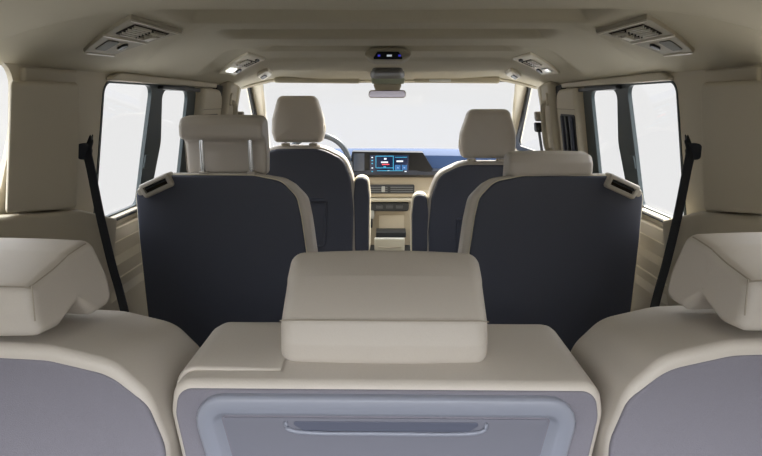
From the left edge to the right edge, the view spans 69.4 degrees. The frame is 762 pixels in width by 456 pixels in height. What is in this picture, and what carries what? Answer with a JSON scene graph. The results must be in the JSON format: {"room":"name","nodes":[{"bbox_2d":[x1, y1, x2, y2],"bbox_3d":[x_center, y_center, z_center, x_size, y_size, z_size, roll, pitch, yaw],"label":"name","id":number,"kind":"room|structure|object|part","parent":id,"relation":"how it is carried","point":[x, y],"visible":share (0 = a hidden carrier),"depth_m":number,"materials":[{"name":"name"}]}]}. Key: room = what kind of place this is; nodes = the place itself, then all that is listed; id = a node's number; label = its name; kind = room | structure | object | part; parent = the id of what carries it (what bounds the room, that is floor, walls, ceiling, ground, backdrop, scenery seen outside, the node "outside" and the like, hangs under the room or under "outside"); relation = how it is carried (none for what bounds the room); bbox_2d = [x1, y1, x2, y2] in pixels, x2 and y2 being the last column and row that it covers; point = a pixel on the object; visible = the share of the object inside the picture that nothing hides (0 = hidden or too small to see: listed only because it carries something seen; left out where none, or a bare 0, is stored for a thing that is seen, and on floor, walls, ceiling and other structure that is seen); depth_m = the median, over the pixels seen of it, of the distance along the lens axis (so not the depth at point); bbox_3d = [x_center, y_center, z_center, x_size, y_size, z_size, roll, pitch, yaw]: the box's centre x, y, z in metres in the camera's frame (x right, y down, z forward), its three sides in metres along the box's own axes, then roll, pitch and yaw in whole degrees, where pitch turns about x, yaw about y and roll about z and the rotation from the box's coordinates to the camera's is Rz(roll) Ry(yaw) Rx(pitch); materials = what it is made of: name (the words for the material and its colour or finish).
{"room":"vehicle interior","nodes":[
{"label":"vehicle interior","id":0,"kind":"room"},
{"bbox_2d":[30,66,218,212],"bbox_3d":[-0.834,0.081,2.028,0.240,1.266,4.010,0,13,1],"label":"wall","id":1,"kind":"structure","parent":0,"point":[91,84],"depth_m":1.42,"materials":[{"name":"beige plastic"}]},
{"bbox_2d":[0,63,34,213],"bbox_3d":[-0.771,-0.082,0.834,0.080,0.390,0.748,0,13,1],"label":"window","id":2,"kind":"structure","parent":1,"relation":"in","point":[12,71],"depth_m":1.12,"materials":[{"name":"beige plastic"}]},
{"bbox_2d":[5,81,79,212],"bbox_3d":[-0.736,-0.161,1.162,0.120,0.290,0.254,0,13,1],"label":"trim","id":3,"kind":"structure","parent":1,"relation":"attached to","point":[43,122],"depth_m":1.13,"materials":[{"name":"beige plastic"}]},
{"bbox_2d":[20,66,76,82],"bbox_3d":[-0.732,-0.329,1.210,0.027,0.042,0.195,0,13,1],"label":"trim","id":4,"kind":"structure","parent":1,"relation":"attached to","point":[27,73],"depth_m":1.19,"materials":[{"name":"beige plastic"}]},
{"bbox_2d":[0,210,116,309],"bbox_3d":[-0.837,0.420,1.090,0.230,0.890,1.070,0,13,1],"label":"trim","id":5,"kind":"structure","parent":1,"relation":"attached to","point":[81,225],"depth_m":1.27,"materials":[{"name":"beige plastic"}]},
{"bbox_2d":[78,134,128,311],"bbox_3d":[-0.665,0.135,1.368,0.201,0.718,0.048,12,18,41],"label":"belt","id":6,"kind":"object","parent":1,"relation":"hanging from","point":[85,150],"visible":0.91,"depth_m":1.35,"materials":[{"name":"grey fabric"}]},
{"bbox_2d":[110,206,147,316],"bbox_3d":[-0.839,0.213,2.074,0.152,0.688,0.980,0,13,1],"label":"door","id":7,"kind":"structure","parent":1,"relation":"in","point":[127,254],"depth_m":1.72,"materials":[{"name":"beige plastic"},{"name":"black rubber"}]},
{"bbox_2d":[93,81,200,216],"bbox_3d":[-0.755,-0.278,1.835,0.100,0.396,0.728,0,13,1],"label":"window","id":8,"kind":"structure","parent":1,"relation":"in","point":[151,139],"depth_m":1.80,"materials":[{"name":"grey"}]},
{"bbox_3d":[-0.712,-0.496,1.962,0.020,0.016,0.365,0,13,1],"label":"rail","id":9,"kind":"part","parent":8,"relation":"part of","materials":[{"name":"black plastic"}]},
{"bbox_2d":[107,72,216,87],"bbox_3d":[-0.716,-0.507,1.907,0.031,0.024,0.923,0,13,1],"label":"trim","id":10,"kind":"structure","parent":1,"relation":"attached to","point":[119,76],"depth_m":1.72,"materials":[{"name":"beige plastic"}]},
{"bbox_2d":[194,87,221,114],"bbox_3d":[-0.739,-0.392,2.312,0.108,0.380,0.250,0,13,1],"label":"trim","id":11,"kind":"structure","parent":1,"relation":"attached to","point":[208,101],"depth_m":2.21,"materials":[{"name":"beige"}]},
{"bbox_2d":[213,85,222,95],"bbox_3d":[-0.743,-0.425,2.420,0.100,0.396,0.085,0,13,1],"label":"trim","id":12,"kind":"structure","parent":1,"relation":"attached to","point":[219,87],"depth_m":2.38,"materials":[{"name":"plastic"}]},
{"bbox_2d":[219,81,240,114],"bbox_3d":[-0.774,-0.186,2.610,0.233,0.983,0.177,0,13,1],"label":"trim","id":13,"kind":"structure","parent":1,"relation":"attached to","point":[228,87],"depth_m":2.44,"materials":[{"name":"beige plastic"}]},
{"bbox_2d":[229,93,237,114],"bbox_3d":[-0.692,-0.461,2.511,0.091,0.301,0.048,8,15,31],"label":"handle","id":14,"kind":"object","parent":1,"relation":"attached to","point":[232,102],"visible":0.46,"depth_m":2.47,"materials":[{"name":"beige plastic"}]},
{"bbox_2d":[247,87,256,114],"bbox_3d":[-0.739,-0.595,3.048,0.082,0.391,0.884,0,13,1],"label":"window","id":15,"kind":"structure","parent":1,"relation":"in","point":[252,103],"depth_m":3.06,"materials":[{"name":"black plastic"}]},
{"bbox_2d":[246,84,269,146],"bbox_3d":[-0.749,-0.659,3.362,0.107,0.485,1.064,-2,13,-10],"label":"trim","id":16,"kind":"structure","parent":1,"relation":"attached to","point":[258,92],"depth_m":3.06,"materials":[{"name":"beige plastic"}]},
{"bbox_2d":[0,0,761,86],"bbox_3d":[0.018,-0.413,1.390,1.504,0.282,3.014,0,13,1],"label":"ceiling","id":17,"kind":"structure","parent":0,"point":[319,39],"depth_m":1.17,"materials":[{"name":"fabric"}]},
{"bbox_2d":[83,14,181,56],"bbox_3d":[-0.534,-0.398,1.126,0.205,0.074,0.299,0,13,1],"label":"ceiling vent","id":18,"kind":"object","parent":17,"relation":"in","point":[132,31],"visible":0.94,"depth_m":1.13,"materials":[{"name":"beige plastic"}]},
{"bbox_2d":[96,40,118,50],"bbox_3d":[-0.579,-0.386,1.165,0.084,0.016,0.035,11,17,39],"label":"reading lamp","id":19,"kind":"object","parent":18,"relation":"attached to","point":[103,45],"depth_m":1.16,"materials":[{"name":"grey plastic"}]},
{"bbox_2d":[118,44,127,49],"bbox_3d":[-0.568,-0.398,1.212,0.037,0.012,0.015,9,16,33],"label":"switch","id":20,"kind":"object","parent":18,"relation":"attached to","point":[120,46],"depth_m":1.20,"materials":[{"name":"black plastic"}]},
{"bbox_2d":[218,52,264,74],"bbox_3d":[-0.509,-0.608,2.023,0.128,0.070,0.542,-7,15,-29],"label":"ceiling vent","id":21,"kind":"object","parent":17,"relation":"in","point":[247,59],"visible":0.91,"depth_m":1.97,"materials":[{"name":"beige plastic"}]},
{"bbox_2d":[226,68,236,72],"bbox_3d":[-0.567,-0.598,2.086,0.039,0.015,0.128,0,13,1],"label":"reading lamp","id":22,"kind":"object","parent":21,"relation":"attached to","point":[228,70],"depth_m":2.07,"materials":[{"name":"white plastic"}]},
{"bbox_2d":[257,68,271,79],"bbox_3d":[-0.521,-0.701,2.474,0.101,0.057,0.347,0,13,1],"label":"coat hook","id":23,"kind":"object","parent":17,"relation":"attached to","point":[265,73],"visible":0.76,"depth_m":2.41,"materials":[{"name":"beige plastic"}]},
{"bbox_2d":[274,77,359,83],"bbox_3d":[-0.322,-0.749,2.775,0.434,0.039,0.035,0,13,1],"label":"sun visor","id":24,"kind":"object","parent":17,"relation":"attached to","point":[276,79],"visible":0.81,"depth_m":2.76,"materials":[{"name":"fabric"}]},
{"bbox_2d":[369,68,405,97],"bbox_3d":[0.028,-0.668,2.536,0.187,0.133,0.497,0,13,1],"label":"mirror","id":25,"kind":"object","parent":17,"relation":"attached to","point":[387,82],"visible":0.96,"depth_m":2.73,"materials":[{"name":"grey mirror"}]},
{"bbox_2d":[365,47,410,63],"bbox_3d":[0.023,-0.567,1.813,0.145,0.040,0.210,0,13,1],"label":"console","id":26,"kind":"object","parent":17,"relation":"attached to","point":[376,55],"visible":1,"depth_m":1.72,"materials":[{"name":"beige plastic"}]},
{"bbox_2d":[414,77,499,83],"bbox_3d":[0.381,-0.746,2.763,0.430,0.039,0.039,0,13,1],"label":"sun visor","id":27,"kind":"object","parent":17,"relation":"attached to","point":[495,80],"visible":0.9,"depth_m":2.75,"materials":[{"name":"fabric"}]},
{"bbox_2d":[506,68,520,79],"bbox_3d":[0.592,-0.699,2.467,0.100,0.057,0.348,0,13,1],"label":"coat hook","id":28,"kind":"object","parent":17,"relation":"attached to","point":[512,73],"visible":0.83,"depth_m":2.40,"materials":[{"name":"beige plastic"}]},
{"bbox_2d":[513,52,559,74],"bbox_3d":[0.565,-0.606,2.015,0.127,0.070,0.543,8,15,30],"label":"ceiling vent","id":29,"kind":"object","parent":17,"relation":"in","point":[530,59],"visible":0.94,"depth_m":1.96,"materials":[{"name":"beige plastic"}]},
{"bbox_2d":[541,68,551,72],"bbox_3d":[0.626,-0.596,2.078,0.039,0.015,0.127,0,13,1],"label":"reading lamp","id":30,"kind":"object","parent":29,"relation":"attached to","point":[547,70],"depth_m":2.07,"materials":[{"name":"white plastic"}]},
{"bbox_2d":[596,14,694,56],"bbox_3d":[0.539,-0.402,1.147,0.342,0.074,0.168,-12,18,-41],"label":"ceiling vent","id":31,"kind":"object","parent":17,"relation":"in","point":[645,31],"visible":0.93,"depth_m":1.12,"materials":[{"name":"beige plastic"}]},
{"bbox_2d":[650,44,659,49],"bbox_3d":[0.601,-0.397,1.206,0.038,0.012,0.015,-9,16,-33],"label":"switch","id":32,"kind":"object","parent":31,"relation":"attached to","point":[655,46],"depth_m":1.20,"materials":[{"name":"black plastic"}]},
{"bbox_2d":[659,40,681,50],"bbox_3d":[0.611,-0.384,1.160,0.085,0.016,0.035,-10,17,-38],"label":"reading lamp","id":33,"kind":"object","parent":31,"relation":"attached to","point":[671,45],"depth_m":1.15,"materials":[{"name":"grey plastic"}]},
{"bbox_2d":[515,66,751,214],"bbox_3d":[0.885,0.087,2.004,0.240,1.266,4.010,0,13,1],"label":"wall","id":34,"kind":"structure","parent":0,"point":[689,84],"depth_m":1.40,"materials":[{"name":"beige plastic"}]},
{"bbox_2d":[240,78,537,88],"bbox_3d":[0.040,-0.759,2.834,1.520,0.088,0.065,0,13,1],"label":"trim","id":35,"kind":"structure","parent":34,"relation":"attached to","point":[501,79],"depth_m":2.81,"materials":[{"name":"plastic"}]},
{"bbox_2d":[511,84,531,141],"bbox_3d":[0.843,-0.653,3.340,0.107,0.485,1.064,3,13,11],"label":"trim","id":36,"kind":"structure","parent":34,"relation":"attached to","point":[520,91],"depth_m":3.09,"materials":[{"name":"beige plastic"}]},
{"bbox_2d":[516,87,535,150],"bbox_3d":[0.822,-0.590,3.026,0.082,0.391,0.884,0,13,1],"label":"window","id":37,"kind":"structure","parent":34,"relation":"in","point":[519,147],"depth_m":3.21,"materials":[{"name":"black plastic"}]},
{"bbox_2d":[534,111,542,150],"bbox_3d":[0.805,-0.155,2.660,0.175,0.800,0.049,0,13,1],"label":"belt adjuster","id":38,"kind":"object","parent":34,"relation":"attached to","point":[537,125],"visible":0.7,"depth_m":2.57,"materials":[{"name":"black plastic"}]},
{"bbox_2d":[540,93,551,150],"bbox_3d":[0.759,-0.457,2.492,0.091,0.301,0.047,-8,16,-32],"label":"handle","id":39,"kind":"object","parent":34,"relation":"attached to","point":[545,102],"visible":0.73,"depth_m":2.48,"materials":[{"name":"beige plastic"}]},
{"bbox_2d":[537,81,560,150],"bbox_3d":[0.843,-0.180,2.587,0.233,0.983,0.177,0,13,1],"label":"trim","id":40,"kind":"structure","parent":34,"relation":"attached to","point":[552,124],"depth_m":2.45,"materials":[{"name":"beige plastic"}]},
{"bbox_2d":[556,85,565,96],"bbox_3d":[0.808,-0.420,2.398,0.100,0.396,0.085,0,13,1],"label":"trim","id":41,"kind":"structure","parent":34,"relation":"attached to","point":[558,87],"depth_m":2.36,"materials":[{"name":"plastic"}]},
{"bbox_2d":[556,87,587,153],"bbox_3d":[0.800,-0.387,2.290,0.108,0.380,0.250,0,13,1],"label":"trim","id":42,"kind":"structure","parent":34,"relation":"attached to","point":[570,106],"depth_m":2.20,"materials":[{"name":"beige plastic"}]},
{"bbox_3d":[0.786,-0.346,2.277,0.050,0.245,0.184,0,13,1],"label":"slot panel","id":43,"kind":"part","parent":42,"relation":"part of","materials":[{"name":"black plastic"}]},
{"bbox_2d":[561,72,673,87],"bbox_3d":[0.767,-0.502,1.886,0.031,0.024,0.923,0,13,1],"label":"trim","id":44,"kind":"structure","parent":34,"relation":"attached to","point":[657,76],"depth_m":1.70,"materials":[{"name":"beige plastic"}]},
{"bbox_2d":[578,81,686,218],"bbox_3d":[0.802,-0.272,1.813,0.100,0.396,0.728,0,13,1],"label":"window","id":45,"kind":"structure","parent":34,"relation":"in","point":[627,135],"depth_m":1.80,"materials":[{"name":"grey"}]},
{"bbox_3d":[0.765,-0.491,1.941,0.020,0.016,0.365,0,13,1],"label":"rail","id":46,"kind":"part","parent":45,"relation":"part of","materials":[{"name":"black plastic"}]},
{"bbox_2d":[631,207,669,311],"bbox_3d":[0.890,0.219,2.050,0.152,0.688,0.980,0,13,1],"label":"door","id":47,"kind":"structure","parent":34,"relation":"in","point":[651,241],"depth_m":1.70,"materials":[{"name":"beige plastic"}]},
{"bbox_2d":[650,134,701,306],"bbox_3d":[0.695,0.133,1.348,0.194,0.708,0.047,-12,17,-41],"label":"belt","id":48,"kind":"object","parent":34,"relation":"hanging from","point":[693,150],"visible":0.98,"depth_m":1.33,"materials":[{"name":"black fabric"}]},
{"bbox_2d":[663,211,761,305],"bbox_3d":[0.859,0.425,1.066,0.230,0.890,1.070,0,13,1],"label":"trim","id":49,"kind":"structure","parent":34,"relation":"attached to","point":[703,222],"depth_m":1.29,"materials":[{"name":"beige plastic"}]},
{"bbox_2d":[701,80,761,213],"bbox_3d":[0.764,-0.156,1.140,0.120,0.290,0.254,0,13,1],"label":"trim","id":50,"kind":"structure","parent":34,"relation":"attached to","point":[731,111],"depth_m":1.14,"materials":[{"name":"beige plastic"}]},
{"bbox_2d":[704,65,761,81],"bbox_3d":[0.762,-0.324,1.189,0.027,0.042,0.195,0,13,1],"label":"trim","id":51,"kind":"structure","parent":34,"relation":"attached to","point":[750,73],"depth_m":1.16,"materials":[{"name":"beige plastic"}]},
{"bbox_3d":[0.028,0.708,2.371,2.000,0.050,4.100,0,13,1],"label":"floor","id":52,"kind":"structure","parent":0,"visible":0},
{"bbox_2d":[0,238,199,455],"bbox_3d":[-0.499,0.466,1.058,0.471,1.014,0.643,0,13,1],"label":"seat","id":53,"kind":"object","parent":52,"relation":"on","point":[77,378],"visible":0.9,"depth_m":0.68,"materials":[{"name":"beige leather"}]},
{"bbox_3d":[-0.501,0.368,0.832,0.471,0.522,0.229,0,13,1],"label":"backrest","id":54,"kind":"part","parent":53,"relation":"part of","materials":[{"name":"beige leather"}]},
{"bbox_2d":[136,115,317,346],"bbox_3d":[-0.453,0.190,1.926,0.518,1.160,0.568,0,13,1],"label":"seat","id":55,"kind":"object","parent":52,"relation":"on","point":[220,239],"visible":0.71,"depth_m":1.61,"materials":[{"name":"beige leather"}]},
{"bbox_3d":[-0.516,-0.182,1.594,0.013,0.174,0.013,0,13,1],"label":"post","id":56,"kind":"part","parent":55,"relation":"part of","materials":[{"name":"silver metal"}]},
{"bbox_3d":[-0.465,0.162,1.670,0.494,0.651,0.054,0,13,1],"label":"panel","id":57,"kind":"part","parent":55,"relation":"part of","materials":[{"name":"grey plastic"}]},
{"bbox_3d":[-0.456,0.157,1.728,0.518,0.678,0.138,0,13,1],"label":"backrest","id":58,"kind":"part","parent":55,"relation":"part of","materials":[{"name":"beige leather"}]},
{"bbox_3d":[-0.376,-0.181,1.592,0.013,0.174,0.013,0,13,1],"label":"post","id":59,"kind":"part","parent":55,"relation":"part of","materials":[{"name":"silver metal"}]},
{"bbox_2d":[266,96,370,251],"bbox_3d":[-0.375,-0.108,3.072,0.649,1.223,0.578,0,13,1],"label":"seat","id":60,"kind":"object","parent":52,"relation":"on","point":[340,202],"visible":0.58,"depth_m":2.77,"materials":[{"name":"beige leather"}]},
{"bbox_3d":[-0.415,-0.074,2.834,0.550,0.665,0.058,0,13,1],"label":"panel","id":61,"kind":"part","parent":60,"relation":"part of","materials":[{"name":"grey plastic"}]},
{"bbox_3d":[-0.414,-0.088,2.891,0.576,0.691,0.140,0,13,1],"label":"backrest","id":62,"kind":"part","parent":60,"relation":"part of","materials":[{"name":"beige leather"}]},
{"bbox_3d":[-0.099,-0.069,2.865,0.080,0.400,0.090,0,13,1],"label":"armrest","id":63,"kind":"part","parent":60,"relation":"part of","materials":[{"name":"grey plastic"}]},
{"bbox_3d":[-0.099,-0.072,2.881,0.092,0.412,0.098,0,13,1],"label":"armrest","id":64,"kind":"part","parent":60,"relation":"part of","materials":[{"name":"beige"}]},
{"bbox_2d":[173,250,600,455],"bbox_3d":[0.008,0.485,1.050,0.551,0.980,0.614,0,13,1],"label":"seat","id":65,"kind":"object","parent":52,"relation":"on","point":[370,352],"visible":1,"depth_m":0.70,"materials":[{"name":"beige leather"}]},
{"bbox_3d":[0.005,0.397,0.732,0.472,0.396,0.034,0,13,1],"label":"tray panel","id":66,"kind":"part","parent":65,"relation":"part of","materials":[{"name":"grey plastic"}]},
{"bbox_3d":[0.008,0.391,0.843,0.547,0.460,0.225,0,13,1],"label":"backrest","id":67,"kind":"part","parent":65,"relation":"part of","materials":[{"name":"beige leather"}]},
{"bbox_2d":[334,148,496,250],"bbox_3d":[0.049,-0.068,3.619,1.600,0.897,0.957,0,13,1],"label":"dashboard","id":68,"kind":"object","parent":52,"relation":"on","point":[394,175],"visible":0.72,"depth_m":3.41,"materials":[{"name":"beige plastic"},{"name":"blue plastic"},{"name":"black plastic"}]},
{"bbox_2d":[291,133,352,167],"bbox_3d":[-0.376,-0.354,3.143,0.330,0.374,0.334,-10,17,-38],"label":"steering wheel","id":69,"kind":"object","parent":68,"relation":"attached to","point":[335,140],"visible":0.14,"depth_m":3.13,"materials":[{"name":"grey plastic"}]},
{"bbox_3d":[0.049,0.095,3.191,0.175,0.076,0.035,0,13,1],"label":"drawer","id":70,"kind":"part","parent":68,"relation":"part of","materials":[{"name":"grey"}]},
{"bbox_3d":[0.050,-0.141,3.467,0.249,0.054,0.100,0,13,1],"label":"climate panel","id":71,"kind":"part","parent":68,"relation":"part of","materials":[{"name":"black plastic"}]},
{"bbox_2d":[370,185,414,193],"bbox_3d":[0.051,-0.244,3.429,0.313,0.053,0.048,0,13,1],"label":"air vent","id":72,"kind":"object","parent":68,"relation":"attached to","point":[375,189],"depth_m":3.40,"materials":[{"name":"grey plastic"}]},
{"bbox_2d":[410,109,515,252],"bbox_3d":[0.472,-0.041,2.921,0.649,1.161,0.578,0,13,1],"label":"seat","id":73,"kind":"object","parent":52,"relation":"on","point":[436,217],"visible":0.44,"depth_m":2.62,"materials":[{"name":"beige leather"}]},
{"bbox_3d":[0.191,0.023,2.745,0.092,0.412,0.098,0,13,1],"label":"armrest","id":74,"kind":"part","parent":73,"relation":"part of","materials":[{"name":"beige"}]},
{"bbox_3d":[0.191,0.026,2.729,0.080,0.400,0.090,0,13,1],"label":"armrest","id":75,"kind":"part","parent":73,"relation":"part of","materials":[{"name":"grey plastic"}]},
{"bbox_3d":[0.506,-0.021,2.739,0.576,0.629,0.140,0,13,1],"label":"backrest","id":76,"kind":"part","parent":73,"relation":"part of","materials":[{"name":"beige leather"}]},
{"bbox_3d":[0.505,-0.007,2.682,0.550,0.603,0.058,0,13,1],"label":"panel","id":77,"kind":"part","parent":73,"relation":"part of","materials":[{"name":"grey plastic"}]},
{"bbox_2d":[458,151,642,351],"bbox_3d":[0.500,0.244,1.924,0.518,1.056,0.568,0,13,1],"label":"seat","id":78,"kind":"object","parent":52,"relation":"on","point":[554,241],"visible":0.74,"depth_m":1.60,"materials":[{"name":"black plastic"}]},
{"bbox_3d":[0.498,0.160,1.714,0.518,0.678,0.138,0,13,1],"label":"backrest","id":79,"kind":"part","parent":78,"relation":"part of","materials":[{"name":"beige leather"}]},
{"bbox_2d":[571,232,761,455],"bbox_3d":[0.519,0.463,1.043,0.471,1.026,0.643,0,13,1],"label":"seat","id":80,"kind":"object","parent":52,"relation":"on","point":[685,379],"visible":0.88,"depth_m":0.67,"materials":[{"name":"beige leather"}]},
{"bbox_3d":[0.516,0.359,0.815,0.471,0.522,0.229,0,13,1],"label":"backrest","id":81,"kind":"part","parent":80,"relation":"part of","materials":[{"name":"beige leather"}]}
]}

